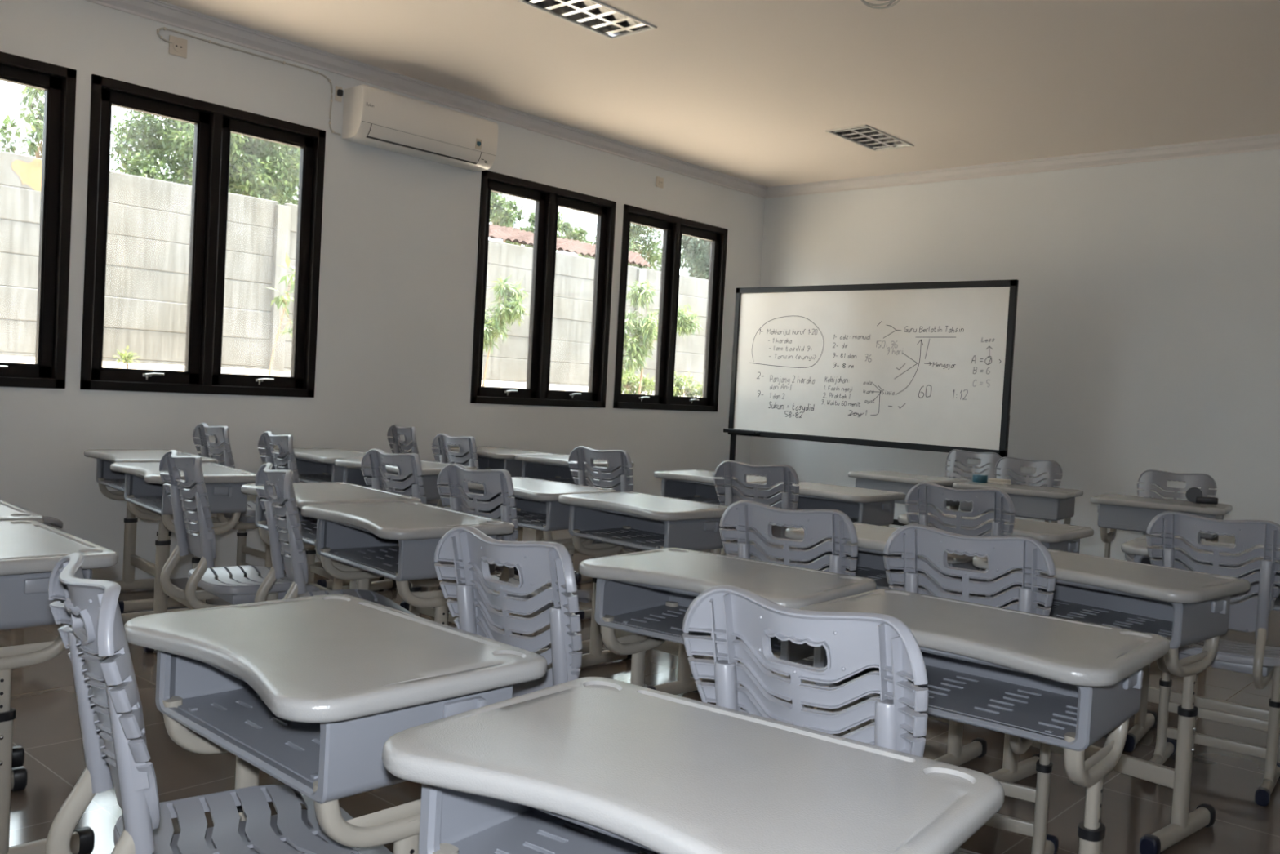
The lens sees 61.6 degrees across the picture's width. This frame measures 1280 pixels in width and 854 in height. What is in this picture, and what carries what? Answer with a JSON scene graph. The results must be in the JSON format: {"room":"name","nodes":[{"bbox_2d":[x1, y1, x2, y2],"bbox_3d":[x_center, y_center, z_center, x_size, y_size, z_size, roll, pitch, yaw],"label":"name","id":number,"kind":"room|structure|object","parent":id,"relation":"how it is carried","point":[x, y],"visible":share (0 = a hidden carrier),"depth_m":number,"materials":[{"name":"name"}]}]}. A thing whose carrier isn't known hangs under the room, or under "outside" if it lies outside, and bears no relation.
{"room":"classroom","nodes":[
{"label":"classroom","id":0,"kind":"room"},
{"bbox_2d":[0,0,764,581],"bbox_3d":[-2.910,-0.717,5.714,0.150,3.135,11.810,5,3,42],"label":"wall","id":1,"kind":"structure","parent":0,"point":[399,240],"depth_m":6.81,"materials":[{"name":"paint"}]},
{"bbox_2d":[0,51,76,388],"bbox_3d":[-3.443,-1.026,5.074,0.152,1.636,1.367,5,3,42],"label":"window","id":2,"kind":"structure","parent":1,"relation":"in","point":[58,83],"depth_m":5.50,"materials":[{"name":"black metal"}]},
{"bbox_2d":[168,35,187,58],"bbox_3d":[-2.530,-2.083,5.883,0.017,0.100,0.100,5,3,42],"label":"wall socket","id":3,"kind":"object","parent":1,"relation":"attached to","point":[178,47],"visible":1,"depth_m":5.88,"materials":[{"name":"beige plastic"}]},
{"bbox_2d":[80,74,325,397],"bbox_3d":[-2.480,-1.010,6.149,0.152,1.636,1.368,5,3,42],"label":"window","id":4,"kind":"structure","parent":1,"relation":"in","point":[214,124],"depth_m":6.09,"materials":[{"name":"black metal"}]},
{"bbox_2d":[156,26,341,135],"bbox_3d":[-2.232,-1.988,6.226,0.014,0.350,1.151,5,3,42],"label":"power cable","id":5,"kind":"object","parent":1,"relation":"attached to","point":[164,28],"visible":1,"depth_m":6.23,"materials":[{"name":"grey plastic"}]},
{"bbox_2d":[342,84,497,171],"bbox_3d":[-1.406,-1.929,6.995,0.220,0.318,1.070,5,3,42],"label":"air conditioner","id":6,"kind":"object","parent":1,"relation":"attached to","point":[372,117],"visible":1,"depth_m":6.86,"materials":[{"name":"white plastic"}]},
{"bbox_2d":[84,0,768,199],"bbox_3d":[-2.739,-2.232,5.582,0.090,0.085,11.810,5,3,42],"label":"trim","id":7,"kind":"structure","parent":1,"relation":"attached to","point":[157,11],"depth_m":6.90,"materials":[{"name":"white paint"}]},
{"bbox_2d":[470,169,616,408],"bbox_3d":[-0.743,-0.981,8.088,0.152,1.636,1.367,5,3,42],"label":"window","id":8,"kind":"structure","parent":1,"relation":"in","point":[548,199],"depth_m":8.04,"materials":[{"name":"black metal"}]},
{"bbox_2d":[613,204,728,411],"bbox_3d":[0.234,-0.965,9.178,0.152,1.636,1.360,5,3,42],"label":"window","id":9,"kind":"structure","parent":1,"relation":"in","point":[673,227],"depth_m":9.13,"materials":[{"name":"black metal"}]},
{"bbox_2d":[0,540,1279,853],"bbox_3d":[-0.193,1.133,3.252,7.700,0.100,12.110,5,3,42],"label":"floor","id":10,"kind":"structure","parent":0,"point":[46,725],"depth_m":3.43,"materials":[{"name":"tile"}]},
{"bbox_2d":[0,499,44,767],"bbox_3d":[-2.132,0.607,3.184,0.474,0.745,0.672,1,3,-45],"label":"school desk","id":11,"kind":"object","parent":10,"relation":"on","point":[8,512],"visible":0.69,"depth_m":3.13,"materials":[{"name":"grey plastic"}]},
{"bbox_2d":[22,507,62,528],"bbox_3d":[-3.020,0.416,5.045,0.413,0.905,0.490,5,3,42],"label":"chair","id":12,"kind":"object","parent":10,"relation":"on","point":[48,521],"visible":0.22,"depth_m":5.07,"materials":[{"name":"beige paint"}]},
{"bbox_2d":[0,520,118,853],"bbox_3d":[-1.661,0.650,2.654,0.672,0.745,0.474,5,3,44],"label":"school desk","id":13,"kind":"object","parent":10,"relation":"on","point":[30,550],"visible":0.86,"depth_m":2.49,"materials":[{"name":"grey plastic"}]},
{"bbox_2d":[84,448,217,613],"bbox_3d":[-2.509,0.510,5.462,0.474,0.745,0.672,1,3,-42],"label":"school desk","id":14,"kind":"object","parent":10,"relation":"on","point":[105,477],"visible":0.43,"depth_m":5.55,"materials":[{"name":"grey plastic"}]},
{"bbox_2d":[110,462,256,653],"bbox_3d":[-2.053,0.557,4.800,0.474,0.745,0.672,1,3,-40],"label":"school desk","id":15,"kind":"object","parent":10,"relation":"on","point":[144,484],"visible":0.62,"depth_m":4.73,"materials":[{"name":"grey plastic"}]},
{"bbox_2d":[45,552,393,853],"bbox_3d":[-0.647,0.657,1.678,0.490,0.905,0.413,2,2,-37],"label":"chair","id":16,"kind":"object","parent":10,"relation":"on","point":[111,716],"visible":0.96,"depth_m":1.65,"materials":[{"name":"grey plastic"}]},
{"bbox_2d":[67,630,113,793],"bbox_3d":[-0.856,0.443,1.675,0.072,0.254,0.034,2,2,-29],"label":"chair post","id":17,"kind":"object","parent":16,"relation":"attached to","point":[96,777],"depth_m":1.66,"materials":[{"name":"grey plastic"}]},
{"bbox_2d":[105,681,155,853],"bbox_3d":[-0.692,0.459,1.458,0.034,0.254,0.072,5,3,45],"label":"chair post","id":18,"kind":"object","parent":16,"relation":"attached to","point":[136,779],"depth_m":1.45,"materials":[{"name":"grey plastic"}]},
{"bbox_2d":[192,422,272,577],"bbox_3d":[-2.113,0.441,5.783,0.413,0.905,0.490,5,3,44],"label":"chair","id":19,"kind":"object","parent":10,"relation":"on","point":[246,519],"visible":0.38,"depth_m":5.67,"materials":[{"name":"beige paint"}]},
{"bbox_2d":[159,449,319,608],"bbox_3d":[-1.424,0.544,3.819,0.490,0.905,0.413,1,3,-40],"label":"chair","id":20,"kind":"object","parent":10,"relation":"on","point":[239,589],"visible":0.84,"depth_m":3.70,"materials":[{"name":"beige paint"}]},
{"bbox_2d":[168,484,188,555],"bbox_3d":[-1.633,0.330,3.804,0.072,0.254,0.034,2,2,-32],"label":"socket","id":21,"kind":"object","parent":20,"relation":"attached to","point":[181,535],"depth_m":3.79,"materials":[{"name":"grey plastic"}]},
{"bbox_2d":[195,492,214,568],"bbox_3d":[-1.457,0.346,3.596,0.034,0.254,0.072,5,3,42],"label":"socket","id":22,"kind":"object","parent":20,"relation":"attached to","point":[206,533],"depth_m":3.59,"materials":[{"name":"grey plastic"}]},
{"bbox_2d":[257,431,342,590],"bbox_3d":[-1.606,0.484,5.309,0.490,0.905,0.413,1,3,-40],"label":"chair","id":23,"kind":"object","parent":10,"relation":"on","point":[284,442],"visible":0.32,"depth_m":5.21,"materials":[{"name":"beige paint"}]},
{"bbox_2d":[287,460,294,482],"bbox_3d":[-1.638,0.286,5.086,0.034,0.254,0.072,5,3,42],"label":"socket","id":24,"kind":"object","parent":23,"relation":"attached to","point":[290,467],"depth_m":5.06,"materials":[{"name":"grey plastic"}]},
{"bbox_2d":[273,448,384,588],"bbox_3d":[-1.821,0.521,6.256,0.672,0.745,0.474,5,3,40],"label":"school desk","id":25,"kind":"object","parent":10,"relation":"on","point":[313,464],"visible":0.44,"depth_m":6.20,"materials":[{"name":"grey plastic"}]},
{"bbox_2d":[240,481,421,589],"bbox_3d":[-1.235,0.622,4.200,0.474,0.745,0.672,1,3,-42],"label":"school desk","id":26,"kind":"object","parent":10,"relation":"on","point":[334,492],"visible":0.33,"depth_m":4.17,"materials":[{"name":"grey plastic"}]},
{"bbox_2d":[124,593,547,853],"bbox_3d":[-0.563,0.736,1.875,0.672,0.745,0.474,5,3,43],"label":"school desk","id":27,"kind":"object","parent":10,"relation":"on","point":[308,693],"visible":0.89,"depth_m":1.75,"materials":[{"name":"plastic"}]},
{"bbox_2d":[253,462,417,616],"bbox_3d":[-0.978,0.580,3.467,0.490,0.905,0.413,2,2,-32],"label":"chair","id":28,"kind":"object","parent":10,"relation":"on","point":[277,484],"visible":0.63,"depth_m":3.35,"materials":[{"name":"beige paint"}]},
{"bbox_2d":[264,499,284,578],"bbox_3d":[-1.185,0.365,3.486,0.072,0.254,0.034,2,2,-24],"label":"socket","id":29,"kind":"object","parent":28,"relation":"attached to","point":[277,571],"depth_m":3.47,"materials":[{"name":"grey plastic"}]},
{"bbox_2d":[285,511,306,594],"bbox_3d":[-1.042,0.380,3.254,0.072,0.254,0.034,1,2,-40],"label":"socket","id":30,"kind":"object","parent":28,"relation":"attached to","point":[298,556],"depth_m":3.24,"materials":[{"name":"grey plastic"}]},
{"bbox_2d":[333,457,477,610],"bbox_3d":[-1.286,0.565,5.790,0.672,0.745,0.474,4,2,35],"label":"school desk","id":31,"kind":"object","parent":10,"relation":"on","point":[353,473],"visible":0.2,"depth_m":5.73,"materials":[{"name":"grey plastic"}]},
{"bbox_2d":[301,501,514,625],"bbox_3d":[-0.812,0.664,3.619,0.474,0.745,0.672,1,3,-42],"label":"school desk","id":32,"kind":"object","parent":10,"relation":"on","point":[397,541],"visible":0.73,"depth_m":3.53,"materials":[{"name":"grey plastic"}]},
{"bbox_2d":[386,424,449,506],"bbox_3d":[-1.331,0.448,6.830,0.490,0.905,0.413,2,2,-36],"label":"chair","id":33,"kind":"object","parent":10,"relation":"on","point":[394,431],"visible":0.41,"depth_m":6.67,"materials":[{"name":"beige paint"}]},
{"bbox_2d":[360,448,497,622],"bbox_3d":[-0.880,0.550,4.505,0.413,0.905,0.490,5,3,42],"label":"chair","id":34,"kind":"object","parent":10,"relation":"on","point":[407,464],"visible":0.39,"depth_m":4.33,"materials":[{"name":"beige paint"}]},
{"bbox_2d":[431,433,522,590],"bbox_3d":[-0.891,0.497,6.068,0.413,0.905,0.490,5,3,44],"label":"chair","id":35,"kind":"object","parent":10,"relation":"on","point":[443,441],"visible":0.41,"depth_m":5.89,"materials":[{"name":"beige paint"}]},
{"bbox_2d":[449,446,551,541],"bbox_3d":[-0.994,0.529,7.328,0.672,0.745,0.474,5,3,42],"label":"school desk","id":36,"kind":"object","parent":10,"relation":"on","point":[489,457],"visible":0.23,"depth_m":7.17,"materials":[{"name":"grey plastic"}]},
{"bbox_2d":[434,524,582,697],"bbox_3d":[-0.149,0.664,2.282,0.413,0.905,0.490,5,3,41],"label":"chair","id":37,"kind":"object","parent":10,"relation":"on","point":[538,563],"visible":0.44,"depth_m":2.10,"materials":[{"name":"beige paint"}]},
{"bbox_2d":[456,582,477,634],"bbox_3d":[-0.355,0.452,2.235,0.072,0.254,0.034,1,3,-41],"label":"socket","id":38,"kind":"object","parent":37,"relation":"attached to","point":[466,593],"depth_m":2.21,"materials":[{"name":"grey plastic"}]},
{"bbox_2d":[549,605,567,685],"bbox_3d":[-0.149,0.469,2.055,0.034,0.254,0.072,4,2,33],"label":"chair post","id":39,"kind":"object","parent":37,"relation":"attached to","point":[557,614],"depth_m":2.03,"materials":[{"name":"grey plastic"}]},
{"bbox_2d":[436,462,591,669],"bbox_3d":[-0.457,0.592,3.937,0.413,0.905,0.490,5,3,41],"label":"chair","id":40,"kind":"object","parent":10,"relation":"on","point":[457,476],"visible":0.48,"depth_m":3.75,"materials":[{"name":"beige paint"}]},
{"bbox_2d":[449,496,460,511],"bbox_3d":[-0.662,0.379,3.891,0.072,0.254,0.034,1,3,-41],"label":"socket","id":41,"kind":"object","parent":40,"relation":"attached to","point":[455,501],"depth_m":3.86,"materials":[{"name":"grey plastic"}]},
{"bbox_2d":[500,505,514,577],"bbox_3d":[-0.458,0.396,3.711,0.034,0.254,0.072,4,2,33],"label":"socket","id":42,"kind":"object","parent":40,"relation":"attached to","point":[505,513],"depth_m":3.69,"materials":[{"name":"grey plastic"}]},
{"bbox_2d":[454,476,617,653],"bbox_3d":[-0.510,0.636,4.928,0.672,0.745,0.474,5,3,41],"label":"school desk","id":43,"kind":"object","parent":10,"relation":"on","point":[538,507],"visible":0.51,"depth_m":4.78,"materials":[{"name":"grey plastic"}]},
{"bbox_2d":[514,453,633,582],"bbox_3d":[-0.450,0.573,6.910,0.672,0.745,0.474,5,2,39],"label":"school desk","id":44,"kind":"object","parent":10,"relation":"on","point":[548,467],"visible":0.32,"depth_m":6.95,"materials":[{"name":"grey plastic"}]},
{"bbox_2d":[568,446,646,620],"bbox_3d":[-0.089,0.558,5.527,0.413,0.905,0.490,5,2,37],"label":"chair","id":45,"kind":"object","parent":10,"relation":"on","point":[615,459],"visible":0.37,"depth_m":5.35,"materials":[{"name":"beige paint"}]},
{"bbox_2d":[557,491,728,694],"bbox_3d":[0.008,0.680,4.465,0.474,0.745,0.672,1,3,-45],"label":"school desk","id":46,"kind":"object","parent":10,"relation":"on","point":[641,521],"visible":0.74,"depth_m":4.41,"materials":[{"name":"grey plastic"}]},
{"bbox_2d":[382,676,1004,853],"bbox_3d":[0.036,0.786,1.353,0.672,0.745,0.474,4,2,36],"label":"school desk","id":47,"kind":"object","parent":10,"relation":"on","point":[587,765],"visible":1,"depth_m":1.31,"materials":[{"name":"grey plastic"}]},
{"bbox_2d":[653,469,766,544],"bbox_3d":[0.437,0.648,6.111,0.672,0.745,0.474,5,2,39],"label":"school desk","id":48,"kind":"object","parent":10,"relation":"on","point":[695,485],"visible":0.29,"depth_m":6.19,"materials":[{"name":"grey plastic"}]},
{"bbox_2d":[578,547,876,708],"bbox_3d":[0.200,0.746,2.813,0.672,0.745,0.474,5,2,37],"label":"school desk","id":49,"kind":"object","parent":10,"relation":"on","point":[648,594],"visible":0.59,"depth_m":2.81,"materials":[{"name":"grey plastic"}]},
{"bbox_2d":[713,460,799,562],"bbox_3d":[0.601,0.611,5.058,0.413,0.905,0.490,4,2,27],"label":"chair","id":50,"kind":"object","parent":10,"relation":"on","point":[775,474],"visible":0.36,"depth_m":4.86,"materials":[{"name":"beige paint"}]},
{"bbox_2d":[724,486,733,541],"bbox_3d":[0.412,0.401,4.960,0.034,0.254,0.072,4,2,35],"label":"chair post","id":51,"kind":"object","parent":50,"relation":"attached to","point":[729,491],"depth_m":4.94,"materials":[{"name":"grey plastic"}]},
{"bbox_2d":[781,492,788,538],"bbox_3d":[0.655,0.419,4.836,0.034,0.254,0.072,4,2,19],"label":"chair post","id":52,"kind":"object","parent":50,"relation":"attached to","point":[784,495],"depth_m":4.81,"materials":[{"name":"grey plastic"}]},
{"bbox_2d":[719,500,869,736],"bbox_3d":[0.496,0.669,3.183,0.413,0.905,0.490,4,2,30],"label":"chair","id":53,"kind":"object","parent":10,"relation":"on","point":[818,525],"visible":0.3,"depth_m":2.98,"materials":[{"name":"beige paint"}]},
{"bbox_2d":[737,542,750,559],"bbox_3d":[0.302,0.458,3.096,0.034,0.254,0.072,5,2,38],"label":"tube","id":54,"kind":"object","parent":53,"relation":"attached to","point":[744,548],"depth_m":3.07,"materials":[{"name":"grey plastic"}]},
{"bbox_2d":[829,553,840,573],"bbox_3d":[0.537,0.475,2.958,0.034,0.254,0.072,4,2,22],"label":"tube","id":55,"kind":"object","parent":53,"relation":"attached to","point":[834,558],"depth_m":2.93,"materials":[{"name":"grey plastic"}]},
{"bbox_2d":[681,584,981,853],"bbox_3d":[0.344,0.708,1.761,0.413,0.905,0.490,5,2,39],"label":"chair","id":56,"kind":"object","parent":10,"relation":"on","point":[854,642],"visible":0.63,"depth_m":1.57,"materials":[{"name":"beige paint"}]},
{"bbox_2d":[714,659,737,710],"bbox_3d":[0.141,0.496,1.705,0.072,0.254,0.034,1,3,-43],"label":"tube","id":57,"kind":"object","parent":56,"relation":"attached to","point":[726,671],"depth_m":1.68,"materials":[{"name":"grey plastic"}]},
{"bbox_2d":[874,698,896,750],"bbox_3d":[0.353,0.513,1.534,0.034,0.254,0.072,4,2,31],"label":"tube","id":58,"kind":"object","parent":56,"relation":"attached to","point":[885,709],"depth_m":1.51,"materials":[{"name":"grey plastic"}]},
{"bbox_2d":[757,481,905,546],"bbox_3d":[0.969,0.692,5.638,0.672,0.745,0.474,5,2,40],"label":"school desk","id":59,"kind":"object","parent":10,"relation":"on","point":[862,505],"visible":0.4,"depth_m":5.51,"materials":[{"name":"grey plastic"}]},
{"bbox_2d":[723,279,1018,525],"bbox_3d":[1.707,-0.083,8.476,2.477,2.078,0.560,5,3,42],"label":"whiteboard","id":60,"kind":"object","parent":10,"relation":"on","point":[912,366],"visible":0.95,"depth_m":8.33,"materials":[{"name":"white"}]},
{"bbox_2d":[723,428,759,435],"bbox_3d":[0.866,0.039,9.153,0.340,0.034,0.076,5,3,42],"label":"tray","id":61,"kind":"object","parent":60,"relation":"on","point":[731,431],"depth_m":9.13,"materials":[{"name":"black plastic"}]},
{"bbox_2d":[785,521,986,765],"bbox_3d":[0.869,0.751,3.739,0.672,0.745,0.474,5,3,42],"label":"school desk","id":62,"kind":"object","parent":10,"relation":"on","point":[872,539],"visible":0.12,"depth_m":3.65,"materials":[{"name":"grey plastic"}]},
{"bbox_2d":[848,471,970,510],"bbox_3d":[1.731,0.688,6.985,0.672,0.745,0.474,5,3,44],"label":"school desk","id":63,"kind":"object","parent":10,"relation":"on","point":[891,481],"visible":0.41,"depth_m":6.86,"materials":[{"name":"grey plastic"}]},
{"bbox_2d":[905,482,1014,596],"bbox_3d":[1.301,0.675,4.277,0.413,0.905,0.490,4,2,31],"label":"chair","id":64,"kind":"object","parent":10,"relation":"on","point":[982,500],"visible":0.34,"depth_m":4.08,"materials":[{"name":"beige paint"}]},
{"bbox_2d":[991,520,1000,535],"bbox_3d":[1.341,0.482,4.052,0.034,0.254,0.072,4,2,23],"label":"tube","id":65,"kind":"object","parent":64,"relation":"attached to","point":[996,525],"depth_m":4.02,"materials":[{"name":"grey plastic"}]},
{"bbox_2d":[883,524,1058,853],"bbox_3d":[0.882,0.702,2.800,0.413,0.905,0.490,4,2,31],"label":"chair","id":66,"kind":"object","parent":10,"relation":"on","point":[1004,553],"visible":0.44,"depth_m":2.63,"materials":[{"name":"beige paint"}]},
{"bbox_2d":[904,571,918,593],"bbox_3d":[0.687,0.492,2.716,0.034,0.254,0.072,5,2,39],"label":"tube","id":67,"kind":"object","parent":66,"relation":"attached to","point":[911,578],"depth_m":2.69,"materials":[{"name":"grey plastic"}]},
{"bbox_2d":[1017,586,1032,613],"bbox_3d":[0.921,0.509,2.575,0.034,0.254,0.072,4,2,23],"label":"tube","id":68,"kind":"object","parent":66,"relation":"attached to","point":[1024,593],"depth_m":2.54,"materials":[{"name":"grey plastic"}]},
{"bbox_2d":[945,448,1001,510],"bbox_3d":[2.218,0.619,7.444,0.413,0.905,0.490,5,2,37],"label":"chair","id":69,"kind":"object","parent":10,"relation":"on","point":[961,455],"visible":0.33,"depth_m":7.61,"materials":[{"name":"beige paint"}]},
{"bbox_2d":[798,588,1169,853],"bbox_3d":[0.696,0.789,2.302,0.672,0.745,0.474,5,2,39],"label":"school desk","id":70,"kind":"object","parent":10,"relation":"on","point":[1068,684],"visible":0.71,"depth_m":2.17,"materials":[{"name":"grey plastic"}]},
{"bbox_2d":[897,510,1093,553],"bbox_3d":[1.430,0.758,4.418,0.672,0.745,0.474,5,3,41],"label":"school desk","id":71,"kind":"object","parent":10,"relation":"on","point":[1057,536],"visible":0.24,"depth_m":4.24,"materials":[{"name":"grey plastic"}]},
{"bbox_2d":[952,480,1083,524],"bbox_3d":[2.280,0.733,6.540,0.672,0.745,0.474,4,2,36],"label":"school desk","id":72,"kind":"object","parent":10,"relation":"on","point":[1053,504],"visible":0.44,"depth_m":6.32,"materials":[{"name":"grey plastic"}]},
{"bbox_2d":[995,456,1062,522],"bbox_3d":[2.347,0.651,6.676,0.413,0.905,0.490,4,2,30],"label":"chair","id":73,"kind":"object","parent":10,"relation":"on","point":[1052,467],"visible":0.36,"depth_m":6.83,"materials":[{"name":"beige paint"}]},
{"bbox_2d":[972,548,1250,853],"bbox_3d":[1.383,0.795,3.249,0.474,0.745,0.672,1,3,-42],"label":"school desk","id":74,"kind":"object","parent":10,"relation":"on","point":[1184,607],"visible":0.63,"depth_m":3.10,"materials":[{"name":"grey plastic"}]},
{"bbox_2d":[1089,493,1232,557],"bbox_3d":[2.893,0.784,6.010,0.672,0.745,0.474,4,2,34],"label":"school desk","id":75,"kind":"object","parent":10,"relation":"on","point":[1115,511],"visible":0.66,"depth_m":5.92,"materials":[{"name":"grey plastic"}]},
{"bbox_2d":[1185,487,1217,504],"bbox_3d":[3.136,0.382,5.993,0.162,0.084,0.045,4,2,28],"label":"tape dispenser","id":76,"kind":"object","parent":75,"relation":"on","point":[1193,494],"visible":1,"depth_m":5.98,"materials":[{"name":"black plastic"}]},
{"bbox_2d":[1124,469,1217,561],"bbox_3d":[2.946,0.707,5.998,0.413,0.905,0.490,4,2,32],"label":"chair","id":77,"kind":"object","parent":10,"relation":"on","point":[1204,481],"visible":0.3,"depth_m":6.17,"materials":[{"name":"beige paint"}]},
{"bbox_2d":[1120,534,1279,751],"bbox_3d":[2.104,0.813,3.863,0.672,0.745,0.474,4,2,36],"label":"school desk","id":78,"kind":"object","parent":10,"relation":"on","point":[1144,719],"visible":0.16,"depth_m":3.90,"materials":[{"name":"grey plastic"}]},
{"bbox_2d":[1146,511,1279,806],"bbox_3d":[1.929,0.733,3.572,0.413,0.905,0.490,5,2,37],"label":"chair","id":79,"kind":"object","parent":10,"relation":"on","point":[1259,660],"visible":0.74,"depth_m":3.45,"materials":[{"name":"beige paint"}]},
{"bbox_2d":[1163,547,1174,568],"bbox_3d":[1.727,0.521,3.509,0.034,0.254,0.072,5,3,45],"label":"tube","id":80,"kind":"object","parent":79,"relation":"attached to","point":[1168,553],"depth_m":3.48,"materials":[{"name":"grey plastic"}]},
{"bbox_2d":[1254,559,1272,639],"bbox_3d":[1.945,0.538,3.345,0.034,0.254,0.072,4,2,29],"label":"tube","id":81,"kind":"object","parent":79,"relation":"attached to","point":[1264,601],"depth_m":3.34,"materials":[{"name":"grey plastic"}]},
{"bbox_2d":[159,0,1279,186],"bbox_3d":[-0.019,-2.095,3.143,7.700,0.100,12.110,5,3,42],"label":"ceiling","id":82,"kind":"structure","parent":0,"point":[751,91],"depth_m":6.27,"materials":[{"name":"white paint"}]},
{"bbox_2d":[517,0,657,39],"bbox_3d":[-0.262,-2.178,5.558,0.330,0.094,0.700,5,3,42],"label":"ceiling lamp","id":83,"kind":"object","parent":82,"relation":"attached to","point":[596,16],"visible":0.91,"depth_m":5.62,"materials":[{"name":"white metal"}]},
{"bbox_2d":[825,124,914,151],"bbox_3d":[1.688,-2.149,7.845,0.330,0.094,0.700,5,3,42],"label":"ceiling lamp","id":84,"kind":"object","parent":82,"relation":"attached to","point":[867,136],"visible":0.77,"depth_m":7.87,"materials":[{"name":"white metal"}]},
{"bbox_2d":[861,0,900,8],"bbox_3d":[1.111,-2.019,4.936,0.213,0.152,0.178,3,2,6],"label":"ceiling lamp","id":85,"kind":"object","parent":82,"relation":"hanging from","point":[868,4],"visible":1,"depth_m":4.99,"materials":[{"name":"grey metal"}]},
{"bbox_2d":[749,149,1279,560],"bbox_3d":[3.885,-0.415,7.651,7.700,3.135,0.150,5,3,42],"label":"wall","id":86,"kind":"structure","parent":0,"point":[1147,333],"depth_m":7.96,"materials":[{"name":"paint"}]},
{"bbox_2d":[765,133,1279,198],"bbox_3d":[3.887,-1.938,7.510,7.400,0.085,0.090,5,3,42],"label":"trim","id":87,"kind":"structure","parent":86,"relation":"attached to","point":[1264,142],"depth_m":8.22,"materials":[{"name":"white paint"}]},
{"bbox_2d":[1195,496,1217,504],"bbox_3d":[3.158,0.408,5.981,0.110,0.036,0.045,4,2,27],"label":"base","id":88,"kind":"object","parent":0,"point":[1205,500],"depth_m":5.96,"materials":[{"name":"black plastic"}]},
{"label":"outside","id":89,"kind":"structure","parent":0,"visible":0},
{"bbox_2d":[0,355,700,397],"bbox_3d":[-8.694,-0.674,29.285,39.840,1.645,60.000,5,3,42],"label":"ground","id":90,"kind":"structure","parent":89,"point":[3,358],"depth_m":12.73,"materials":[{"name":"concrete"}]},
{"bbox_2d":[0,86,44,158],"bbox_3d":[-8.146,-2.693,14.438,0.949,4.132,1.163,3,2,-2],"label":"sparse tree","id":91,"kind":"object","parent":90,"relation":"on","point":[34,149],"visible":0.24,"depth_m":14.17,"materials":[{"name":"green plant"}]},
{"bbox_2d":[114,346,141,368],"bbox_3d":[-5.580,-0.699,11.681,0.228,0.376,0.304,3,2,-7],"label":"bush","id":92,"kind":"object","parent":90,"relation":"on","point":[123,355],"visible":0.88,"depth_m":11.63,"materials":[{"name":"green plant"}]},
{"bbox_2d":[109,107,300,205],"bbox_3d":[-6.621,-3.584,16.963,3.173,5.908,3.170,3,2,-14],"label":"broadleaf tree","id":93,"kind":"object","parent":90,"relation":"on","point":[248,158],"visible":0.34,"depth_m":16.15,"materials":[{"name":"green plant"}]},
{"bbox_2d":[266,251,294,375],"bbox_3d":[-3.832,-1.156,11.695,0.446,1.473,0.425,5,3,42],"label":"young tree","id":94,"kind":"object","parent":90,"relation":"on","point":[282,300],"visible":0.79,"depth_m":11.67,"materials":[{"name":"green plant"}]},
{"bbox_2d":[0,151,708,391],"bbox_3d":[-2.335,-1.133,16.007,0.160,3.297,29.300,5,3,42],"label":"boundary wall","id":95,"kind":"structure","parent":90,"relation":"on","point":[148,233],"depth_m":12.98,"materials":[{"name":"grey concrete"}]},
{"bbox_2d":[482,273,528,386],"bbox_3d":[-1.818,-1.169,13.524,0.861,1.594,0.748,3,2,-15],"label":"young tree","id":96,"kind":"object","parent":90,"relation":"on","point":[504,313],"visible":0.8,"depth_m":13.50,"materials":[{"name":"green plant"}]},
{"bbox_2d":[489,191,534,248],"bbox_3d":[-3.444,-3.451,27.132,1.571,5.302,2.467,5,3,42],"label":"broadleaf tree","id":97,"kind":"object","parent":90,"relation":"on","point":[499,204],"visible":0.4,"depth_m":26.60,"materials":[{"name":"green plant"}]},
{"bbox_2d":[488,223,650,363],"bbox_3d":[-1.589,-2.216,20.458,2.970,3.382,7.700,5,3,42],"label":"house","id":98,"kind":"structure","parent":90,"relation":"on","point":[504,233],"depth_m":19.96,"materials":[{"name":"tile"}]},
{"bbox_2d":[555,209,595,257],"bbox_3d":[-1.505,-3.348,29.841,1.680,5.129,3.475,5,3,42],"label":"broadleaf tree","id":99,"kind":"object","parent":90,"relation":"on","point":[564,228],"visible":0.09,"depth_m":28.74,"materials":[{"name":"green plant"}]},
{"bbox_2d":[576,213,686,271],"bbox_3d":[-0.094,-3.438,27.291,3.310,5.627,2.446,2,2,-36],"label":"broadleaf tree","id":100,"kind":"object","parent":90,"relation":"on","point":[637,242],"visible":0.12,"depth_m":26.80,"materials":[{"name":"green plant"}]},
{"bbox_2d":[621,368,654,395],"bbox_3d":[-0.196,-0.686,16.897,0.645,0.659,1.233,5,3,42],"label":"bush","id":101,"kind":"object","parent":90,"relation":"on","point":[633,385],"visible":0.5,"depth_m":16.92,"materials":[{"name":"green plant"}]},
{"bbox_2d":[622,280,704,394],"bbox_3d":[0.134,-1.240,15.680,0.997,1.802,1.876,5,3,42],"label":"young tree","id":102,"kind":"object","parent":90,"relation":"on","point":[633,359],"visible":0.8,"depth_m":15.37,"materials":[{"name":"green plant"}]},
{"bbox_2d":[673,369,702,397],"bbox_3d":[0.712,-0.643,17.902,0.690,0.618,1.195,5,3,42],"label":"bush","id":103,"kind":"object","parent":90,"relation":"on","point":[679,387],"visible":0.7,"depth_m":17.86,"materials":[{"name":"green plant"}]},
{"bbox_2d":[680,235,711,279],"bbox_3d":[1.722,-2.738,24.604,1.861,4.604,2.904,5,3,42],"label":"broadleaf tree","id":104,"kind":"object","parent":90,"relation":"on","point":[696,251],"visible":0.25,"depth_m":23.84,"materials":[{"name":"green plant"}]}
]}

